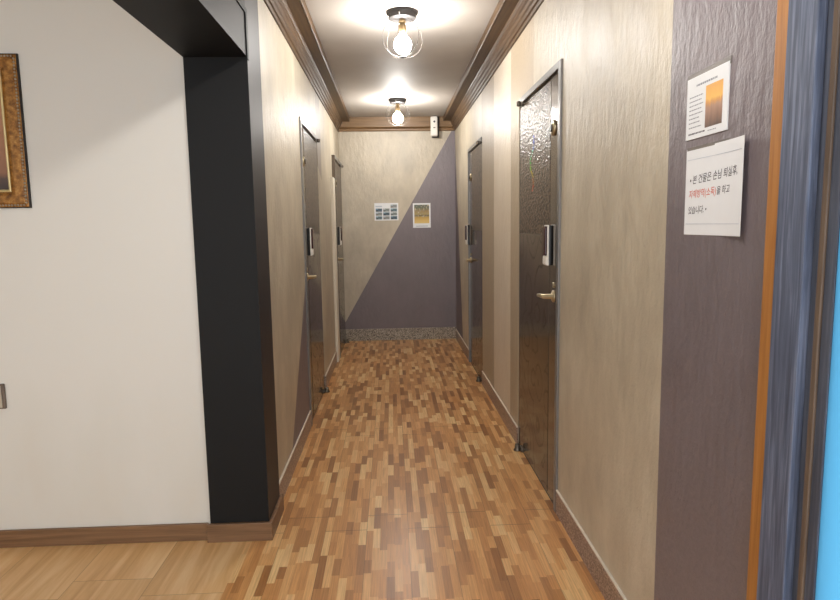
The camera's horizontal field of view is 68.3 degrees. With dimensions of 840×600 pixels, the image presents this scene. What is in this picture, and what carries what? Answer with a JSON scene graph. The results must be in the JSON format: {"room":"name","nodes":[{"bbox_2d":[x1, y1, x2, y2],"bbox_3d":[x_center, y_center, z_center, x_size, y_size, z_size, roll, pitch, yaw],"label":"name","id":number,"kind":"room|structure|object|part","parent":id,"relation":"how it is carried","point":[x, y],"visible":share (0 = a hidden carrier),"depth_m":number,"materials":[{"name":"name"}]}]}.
{"room":"guesthouse corridor","nodes":[
{"label":"guesthouse corridor","id":0,"kind":"room"},
{"bbox_2d":[0,0,209,529],"bbox_3d":[-1.862,-0.208,2.509,1.913,2.500,0.120,-1,7,-3],"label":"wall","id":1,"kind":"structure","parent":0,"point":[102,423],"depth_m":2.49,"materials":[{"name":"white paint"}]},
{"bbox_2d":[0,384,6,408],"bbox_3d":[-1.749,0.394,2.517,0.116,0.104,0.019,-1,7,-3],"label":"wall outlet","id":2,"kind":"object","parent":1,"relation":"attached to","point":[3,404],"visible":1,"depth_m":2.52,"materials":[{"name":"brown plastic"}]},
{"bbox_3d":[-1.750,0.395,2.513,0.098,0.092,0.004,-1,7,-3],"label":"plate","id":3,"kind":"part","parent":2,"relation":"part of","materials":[{"name":"beige plastic"}]},
{"bbox_2d":[0,53,31,207],"bbox_3d":[-1.806,-0.647,2.385,0.540,0.584,0.024,-1,7,-3],"label":"picture frame","id":4,"kind":"object","parent":1,"relation":"attached to","point":[15,191],"visible":1,"depth_m":2.40,"materials":[{"name":"gold metal"}]},
{"bbox_2d":[0,522,208,547],"bbox_3d":[-1.847,1.004,2.590,1.900,0.075,0.013,-1,7,-3],"label":"baseboard","id":5,"kind":"structure","parent":1,"relation":"attached to","point":[41,537],"depth_m":2.61,"materials":[{"name":"brown wood"}]},
{"bbox_2d":[113,0,338,479],"bbox_3d":[-0.790,-0.245,2.681,0.246,2.500,8.650,-1,7,-3],"label":"wall","id":6,"kind":"structure","parent":0,"point":[288,94],"depth_m":3.21,"materials":[{"name":"beige paint"}]},
{"bbox_2d":[236,0,248,59],"bbox_3d":[-0.571,-0.776,0.346,0.006,0.190,4.126,-1,7,-3],"label":"trim","id":7,"kind":"structure","parent":6,"relation":"attached to","point":[239,2],"depth_m":2.37,"materials":[{"name":"black paint"}]},
{"bbox_2d":[263,0,349,131],"bbox_3d":[-0.739,-1.673,4.693,0.131,0.156,4.240,-1,7,-3],"label":"trim","id":8,"kind":"structure","parent":6,"relation":"attached to","point":[293,18],"depth_m":3.92,"materials":[{"name":"brown wood"}]},
{"bbox_2d":[279,351,336,495],"bbox_3d":[-0.739,0.741,4.447,0.008,0.112,3.170,-1,7,-3],"label":"baseboard","id":9,"kind":"structure","parent":6,"relation":"attached to","point":[287,474],"depth_m":3.52,"materials":[{"name":"wood"}]},
{"bbox_2d":[299,116,329,424],"bbox_3d":[-0.785,-0.208,4.448,0.156,2.002,0.945,-1,7,-3],"label":"door","id":10,"kind":"structure","parent":6,"relation":"in","point":[309,140],"depth_m":4.37,"materials":[{"name":"grey paint"}]},
{"bbox_3d":[-0.724,-0.152,4.095,0.052,0.054,0.054,-1,7,-3],"label":"lever handle","id":11,"kind":"part","parent":10,"relation":"part of","materials":[{"name":"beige metal"}]},
{"bbox_3d":[-0.780,-0.825,4.467,0.003,0.693,0.724,-1,7,-3],"label":"hammered panel","id":12,"kind":"part","parent":10,"relation":"part of","materials":[{"name":"metal"}]},
{"bbox_3d":[-0.765,0.143,4.585,0.003,1.242,0.724,-1,7,-3],"label":"burl panel","id":13,"kind":"part","parent":10,"relation":"part of","materials":[{"name":"wood"}]},
{"bbox_2d":[330,177,339,361],"bbox_3d":[-0.821,-0.286,6.010,0.026,1.775,0.185,-1,7,-3],"label":"trim","id":14,"kind":"structure","parent":6,"relation":"attached to","point":[332,179],"depth_m":5.95,"materials":[{"name":"beige wood"}]},
{"bbox_2d":[331,155,349,357],"bbox_3d":[-0.873,-0.462,6.538,0.176,2.002,0.900,-1,7,-3],"label":"door","id":15,"kind":"structure","parent":6,"relation":"in","point":[336,164],"depth_m":6.48,"materials":[{"name":"brown metal"}]},
{"bbox_3d":[-0.859,-1.079,6.557,0.003,0.693,0.679,-1,7,-3],"label":"hammered panel","id":16,"kind":"part","parent":15,"relation":"part of","materials":[{"name":"metal"}]},
{"bbox_3d":[-0.844,-0.111,6.676,0.003,1.242,0.679,-1,7,-3],"label":"burl panel","id":17,"kind":"part","parent":15,"relation":"part of","materials":[{"name":"wood"}]},
{"bbox_2d":[183,0,279,522],"bbox_3d":[-0.786,-0.235,2.602,0.246,2.500,0.250,-1,7,-3],"label":"wall column","id":18,"kind":"structure","parent":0,"point":[223,95],"depth_m":2.51,"materials":[{"name":"black paint"}]},
{"bbox_2d":[207,494,283,542],"bbox_3d":[-0.767,0.965,2.751,0.273,0.080,0.285,-1,7,-3],"label":"baseboard","id":19,"kind":"structure","parent":18,"relation":"attached to","point":[266,530],"depth_m":2.61,"materials":[{"name":"brown wood"}]},
{"bbox_2d":[0,339,604,599],"bbox_3d":[-1.092,1.035,2.883,3.674,0.080,8.770,-1,7,-3],"label":"floor","id":20,"kind":"structure","parent":0,"point":[408,481],"depth_m":2.71,"materials":[{"name":"brown wood"}]},
{"bbox_2d":[338,131,455,328],"bbox_3d":[-0.244,-0.789,7.063,1.533,2.500,0.120,-1,7,-3],"label":"wall","id":21,"kind":"structure","parent":0,"point":[397,274],"depth_m":7.01,"materials":[{"name":"beige paint"}]},
{"bbox_2d":[374,203,398,220],"bbox_3d":[-0.378,-0.994,6.970,0.270,0.195,0.003,-1,7,-3],"label":"sheet","id":22,"kind":"object","parent":21,"relation":"attached to","point":[382,211],"visible":1,"depth_m":6.97,"materials":[{"name":"white paper"}]},
{"bbox_2d":[339,116,453,131],"bbox_3d":[-0.259,-1.945,6.838,1.293,0.150,0.046,-1,7,-3],"label":"trim","id":23,"kind":"structure","parent":21,"relation":"attached to","point":[356,124],"depth_m":6.82,"materials":[{"name":"brown wood"}]},
{"bbox_2d":[346,327,455,340],"bbox_3d":[-0.224,0.393,7.141,1.293,0.135,0.012,-1,7,-3],"label":"baseboard","id":24,"kind":"structure","parent":21,"relation":"attached to","point":[431,332],"depth_m":7.13,"materials":[{"name":"grey stone"}]},
{"bbox_2d":[413,203,430,227],"bbox_3d":[0.020,-0.956,6.994,0.200,0.275,0.003,-1,7,-3],"label":"poster","id":25,"kind":"object","parent":21,"relation":"attached to","point":[421,211],"visible":1,"depth_m":6.99,"materials":[{"name":"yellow paper"}]},
{"bbox_2d":[414,205,428,222],"bbox_3d":[0.020,-0.972,6.991,0.168,0.208,0.001,-1,7,-3],"label":"print","id":26,"kind":"object","parent":25,"relation":"on","point":[421,212],"depth_m":6.99},
{"bbox_2d":[430,116,438,137],"bbox_3d":[0.163,-1.902,6.798,0.096,0.226,0.084,-1,7,-3],"label":"dispenser","id":27,"kind":"object","parent":21,"relation":"attached to","point":[434,120],"visible":1,"depth_m":6.76,"materials":[{"name":"white plastic"}]},
{"bbox_2d":[305,0,498,116],"bbox_3d":[-1.131,-1.536,2.568,3.674,0.100,8.770,-1,7,-3],"label":"ceiling","id":28,"kind":"structure","parent":0,"point":[366,75],"depth_m":4.20,"materials":[{"name":"paint"}]},
{"bbox_2d":[386,97,409,125],"bbox_3d":[-0.212,-1.781,5.875,0.228,0.244,0.233,-1,7,-3],"label":"ceiling lamp","id":29,"kind":"object","parent":28,"relation":"attached to","point":[397,117],"visible":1,"depth_m":5.84,"materials":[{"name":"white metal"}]},
{"bbox_2d":[395,103,399,111],"bbox_3d":[-0.212,-1.821,5.870,0.042,0.086,0.042,-1,7,-3],"label":"bulb socket","id":30,"kind":"object","parent":29,"relation":"attached to","point":[397,109],"depth_m":5.85,"materials":[{"name":"gold metal"}]},
{"bbox_3d":[-0.213,-1.883,5.862,0.176,0.039,0.176,-1,7,-3],"label":"plate","id":31,"kind":"part","parent":29,"relation":"part of","materials":[{"name":"brown metal"}]},
{"bbox_3d":[-0.211,-1.733,5.881,0.100,0.112,0.100,-1,7,-3],"label":"bulb","id":32,"kind":"part","parent":29,"relation":"part of","materials":[{"name":"white glass"}]},
{"bbox_2d":[382,7,421,58],"bbox_3d":[-0.098,-1.489,3.475,0.228,0.244,0.233,-1,7,-3],"label":"ceiling lamp","id":33,"kind":"object","parent":28,"relation":"attached to","point":[402,44],"visible":1,"depth_m":3.44,"materials":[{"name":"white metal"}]},
{"bbox_3d":[-0.100,-1.591,3.463,0.176,0.039,0.176,-1,7,-3],"label":"plate","id":34,"kind":"part","parent":33,"relation":"part of","materials":[{"name":"brown metal"}]},
{"bbox_2d":[399,18,405,33],"bbox_3d":[-0.099,-1.530,3.470,0.042,0.086,0.042,-1,7,-3],"label":"bulb socket","id":35,"kind":"object","parent":33,"relation":"attached to","point":[402,27],"depth_m":3.45,"materials":[{"name":"gold metal"}]},
{"bbox_3d":[-0.097,-1.442,3.481,0.100,0.112,0.100,-1,7,-3],"label":"bulb","id":36,"kind":"part","parent":33,"relation":"part of","materials":[{"name":"white glass"}]},
{"bbox_2d":[455,0,777,599],"bbox_3d":[0.666,-0.275,2.746,0.120,2.500,8.650,-1,7,-3],"label":"wall","id":37,"kind":"structure","parent":0,"point":[660,324],"depth_m":1.82,"materials":[{"name":"beige paint"}]},
{"bbox_2d":[465,137,482,381],"bbox_3d":[0.507,-0.348,5.430,0.156,2.002,0.855,-1,7,-3],"label":"door","id":38,"kind":"structure","parent":37,"relation":"in","point":[473,230],"depth_m":5.43,"materials":[{"name":"grey paint"}]},
{"bbox_3d":[0.484,-0.941,5.263,0.003,0.693,0.634,-1,7,-3],"label":"hammered panel","id":39,"kind":"part","parent":38,"relation":"part of","materials":[{"name":"metal"}]},
{"bbox_3d":[0.498,0.027,5.382,0.003,1.242,0.634,-1,7,-3],"label":"burl panel","id":40,"kind":"part","parent":38,"relation":"part of","materials":[{"name":"wood"}]},
{"bbox_2d":[443,0,543,130],"bbox_3d":[0.524,-1.433,2.579,0.131,0.156,8.610,-1,7,-3],"label":"trim","id":41,"kind":"structure","parent":37,"relation":"attached to","point":[509,19],"depth_m":3.97,"materials":[{"name":"brown wood"}]},
{"bbox_2d":[513,59,562,512],"bbox_3d":[0.615,-0.071,3.149,0.156,2.002,0.885,-1,7,-3],"label":"door","id":42,"kind":"structure","parent":37,"relation":"in","point":[540,106],"depth_m":3.06,"materials":[{"name":"brown metal"}]},
{"bbox_3d":[0.598,0.282,3.284,0.003,1.242,0.664,-1,7,-3],"label":"burl panel","id":43,"kind":"part","parent":42,"relation":"part of","materials":[{"name":"wood"}]},
{"bbox_3d":[0.583,-0.687,3.166,0.003,0.693,0.664,-1,7,-3],"label":"hammered panel","id":44,"kind":"part","parent":42,"relation":"part of","materials":[{"name":"grey metal"}]},
{"bbox_3d":[0.586,-0.016,2.822,0.052,0.054,0.054,-1,7,-3],"label":"lever handle","id":45,"kind":"part","parent":42,"relation":"part of","materials":[{"name":"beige metal"}]},
{"bbox_2d":[456,329,626,599],"bbox_3d":[0.558,0.749,4.221,0.008,0.112,5.938,-1,7,-3],"label":"baseboard","id":46,"kind":"structure","parent":37,"relation":"attached to","point":[610,590],"depth_m":2.52,"materials":[{"name":"wood"}]},
{"bbox_2d":[686,55,731,140],"bbox_3d":[0.660,-0.457,1.424,0.003,0.154,0.194,-1,7,-3],"label":"notice","id":47,"kind":"object","parent":37,"relation":"attached to","point":[708,90],"visible":1,"depth_m":1.41,"materials":[{"name":"white paper"}]},
{"bbox_2d":[705,78,723,127],"bbox_3d":[0.661,-0.441,1.391,0.001,0.094,0.074,-1,7,-3],"label":"print","id":48,"kind":"object","parent":47,"relation":"attached to","point":[714,87],"depth_m":1.39},
{"bbox_2d":[684,135,744,235],"bbox_3d":[0.665,-0.252,1.404,0.009,0.210,0.270,-1,7,0],"label":"notice","id":49,"kind":"object","parent":37,"relation":"attached to","point":[714,170],"visible":1,"depth_m":1.40,"materials":[{"name":"white paper"}]},
{"bbox_2d":[746,0,839,599],"bbox_3d":[0.729,0.164,0.628,0.094,2.140,1.177,-1,7,-3],"label":"door","id":50,"kind":"structure","parent":37,"relation":"in","point":[794,540],"depth_m":1.08,"materials":[{"name":"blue wood"}]},
{"bbox_3d":[0.717,0.134,1.042,0.080,2.100,0.024,-1,7,-3],"label":"casing","id":51,"kind":"part","parent":50,"relation":"part of","materials":[{"name":"blue wood"}]},
{"bbox_3d":[0.705,0.204,0.604,0.007,2.054,0.861,-1,7,-3],"label":"pane","id":52,"kind":"part","parent":50,"relation":"part of","materials":[{"name":"blue glass"}]}
]}

